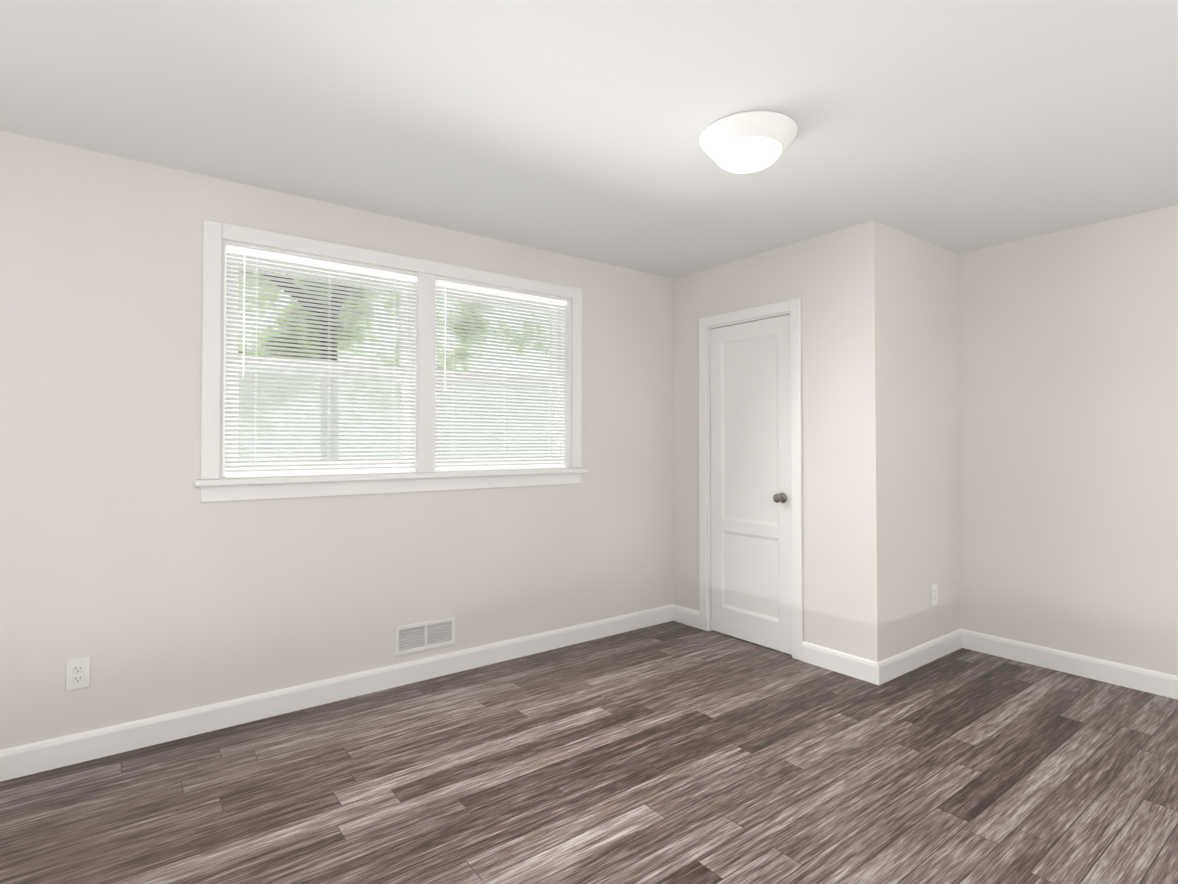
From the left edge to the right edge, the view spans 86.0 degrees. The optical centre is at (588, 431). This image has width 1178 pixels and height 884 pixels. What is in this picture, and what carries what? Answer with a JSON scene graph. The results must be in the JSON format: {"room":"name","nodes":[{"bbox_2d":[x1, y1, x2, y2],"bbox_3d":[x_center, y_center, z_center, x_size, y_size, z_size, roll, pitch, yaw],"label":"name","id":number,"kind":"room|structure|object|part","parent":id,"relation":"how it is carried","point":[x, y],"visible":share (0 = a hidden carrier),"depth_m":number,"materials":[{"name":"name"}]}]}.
{"room":"empty bedroom","nodes":[
{"label":"empty bedroom","id":0,"kind":"room"},
{"bbox_2d":[0,131,672,749],"bbox_3d":[-0.721,0.103,3.603,5.490,2.440,0.150,1,-1,-37],"label":"wall","id":1,"kind":"structure","parent":0,"point":[140,575],"depth_m":2.75,"materials":[{"name":"paint"}]},
{"bbox_2d":[65,656,89,690],"bbox_3d":[-2.021,0.957,2.498,0.075,0.122,0.008,1,-1,-37],"label":"electrical outlet","id":2,"kind":"object","parent":1,"relation":"attached to","point":[77,673],"visible":1,"depth_m":2.50,"materials":[{"name":"white plastic"}]},
{"bbox_2d":[0,604,679,781],"bbox_3d":[-1.053,1.261,3.227,4.170,0.112,0.015,1,-1,-37],"label":"baseboard","id":3,"kind":"structure","parent":1,"relation":"attached to","point":[35,757],"depth_m":2.95,"materials":[{"name":"white wood"}]},
{"bbox_2d":[194,219,587,502],"bbox_3d":[-0.907,-0.301,3.437,2.119,1.242,0.200,1,-1,-37],"label":"window","id":4,"kind":"structure","parent":1,"relation":"in","point":[213,485],"depth_m":3.30,"materials":[{"name":"white"}]},
{"bbox_3d":[-1.325,-0.312,3.174,0.913,1.056,0.083,1,-1,-37],"label":"window sash","id":5,"kind":"part","parent":4,"relation":"part of","materials":[{"name":"white plastic"}]},
{"bbox_2d":[224,245,417,477],"bbox_3d":[-1.284,-0.314,3.120,0.901,1.052,0.036,1,-1,-37],"label":"window blind","id":6,"kind":"object","parent":4,"relation":"attached to","point":[308,262],"visible":0.92,"depth_m":3.09,"materials":[{"name":"white plastic"}]},
{"bbox_3d":[-0.542,-0.302,3.770,0.913,1.056,0.083,1,-1,-37],"label":"window sash","id":7,"kind":"part","parent":4,"relation":"part of","materials":[{"name":"white plastic"}]},
{"bbox_2d":[435,280,566,471],"bbox_3d":[-0.501,-0.304,3.716,0.901,1.052,0.036,1,-1,-37],"label":"window blind","id":8,"kind":"object","parent":4,"relation":"attached to","point":[490,292],"visible":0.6,"depth_m":3.70,"materials":[{"name":"white plastic"}]},
{"bbox_2d":[395,616,454,655],"bbox_3d":[-0.871,1.087,3.370,0.335,0.150,0.012,1,-1,-37],"label":"air vent","id":9,"kind":"object","parent":1,"relation":"in","point":[415,637],"visible":1,"depth_m":3.37,"materials":[{"name":"white metal"}]},
{"bbox_2d":[0,621,1177,883],"bbox_3d":[0.627,1.343,1.812,5.490,0.100,4.600,1,-1,-37],"label":"floor","id":10,"kind":"structure","parent":0,"point":[672,753],"depth_m":2.33,"materials":[{"name":"brown wood"}]},
{"bbox_2d":[0,0,1177,277],"bbox_3d":[0.627,-1.197,1.856,5.490,0.100,4.600,1,-1,-37],"label":"ceiling","id":11,"kind":"structure","parent":0,"point":[574,128],"depth_m":2.22,"materials":[{"name":"white paint"}]},
{"bbox_2d":[699,111,797,173],"bbox_3d":[0.607,-1.063,2.416,0.364,0.147,0.364,1,-1,-37],"label":"flush-mount light","id":12,"kind":"object","parent":11,"relation":"attached to","point":[748,142],"visible":1,"depth_m":2.32,"materials":[{"name":"white glass"}]},
{"bbox_2d":[673,220,887,661],"bbox_3d":[1.099,0.109,3.954,0.110,2.440,1.500,1,-1,-37],"label":"wall","id":13,"kind":"structure","parent":0,"point":[834,281],"depth_m":3.54,"materials":[{"name":"paint"}]},
{"bbox_2d":[710,314,791,654],"bbox_3d":[0.995,0.313,3.984,0.107,2.018,0.632,1,-1,-37],"label":"door","id":14,"kind":"structure","parent":13,"relation":"in","point":[751,592],"depth_m":3.99,"materials":[{"name":"white wood"}]},
{"bbox_2d":[699,298,802,660],"bbox_3d":[1.038,0.277,4.017,0.126,2.107,0.794,1,-1,-37],"label":"door frame","id":15,"kind":"structure","parent":13,"relation":"attached to","point":[792,307],"depth_m":3.88,"materials":[{"name":"white wood"}]},
{"bbox_2d":[802,641,871,682],"bbox_3d":[1.361,1.266,3.488,0.015,0.112,0.413,1,-1,-37],"label":"baseboard","id":16,"kind":"structure","parent":13,"relation":"attached to","point":[860,668],"depth_m":3.47,"materials":[{"name":"white wood"}]},
{"bbox_2d":[885,225,959,657],"bbox_3d":[1.974,0.106,3.746,1.030,2.440,0.110,1,-1,-37],"label":"wall","id":17,"kind":"structure","parent":0,"point":[923,527],"depth_m":3.63,"materials":[{"name":"paint"}]},
{"bbox_2d":[872,628,963,684],"bbox_3d":[1.891,1.267,3.584,0.975,0.112,0.015,1,-1,-37],"label":"baseboard","id":18,"kind":"structure","parent":17,"relation":"attached to","point":[883,671],"depth_m":3.53,"materials":[{"name":"white wood"}]},
{"bbox_2d":[931,584,937,605],"bbox_3d":[2.022,0.953,3.694,0.075,0.122,0.008,1,-1,-37],"label":"electrical outlet","id":19,"kind":"object","parent":17,"relation":"attached to","point":[934,594],"visible":1,"depth_m":3.69,"materials":[{"name":"white plastic"}]},
{"bbox_2d":[957,205,1177,675],"bbox_3d":[3.251,0.090,2.796,0.150,2.440,2.950,1,-1,-37],"label":"wall","id":20,"kind":"structure","parent":0,"point":[1068,416],"depth_m":3.45,"materials":[{"name":"paint"}]},
{"bbox_2d":[964,629,1177,699],"bbox_3d":[3.128,1.254,2.803,0.015,0.112,2.760,1,-1,-37],"label":"baseboard","id":21,"kind":"structure","parent":20,"relation":"attached to","point":[1146,680],"depth_m":3.42,"materials":[{"name":"white wood"}]},
{"label":"outside","id":22,"kind":"structure","parent":0,"visible":0},
{"bbox_2d":[238,267,548,375],"bbox_3d":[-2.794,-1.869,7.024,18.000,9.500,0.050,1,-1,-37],"label":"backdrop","id":23,"kind":"structure","parent":22,"point":[388,332],"depth_m":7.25,"materials":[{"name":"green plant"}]},
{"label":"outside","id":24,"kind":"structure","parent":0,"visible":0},
{"bbox_2d":[259,270,351,359],"bbox_3d":[-2.520,-0.150,5.280,1.782,5.006,0.265,1,-1,-37],"label":"tree","id":25,"kind":"object","parent":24,"point":[318,312],"depth_m":5.43,"materials":[{"name":"brown plant"}]}
]}

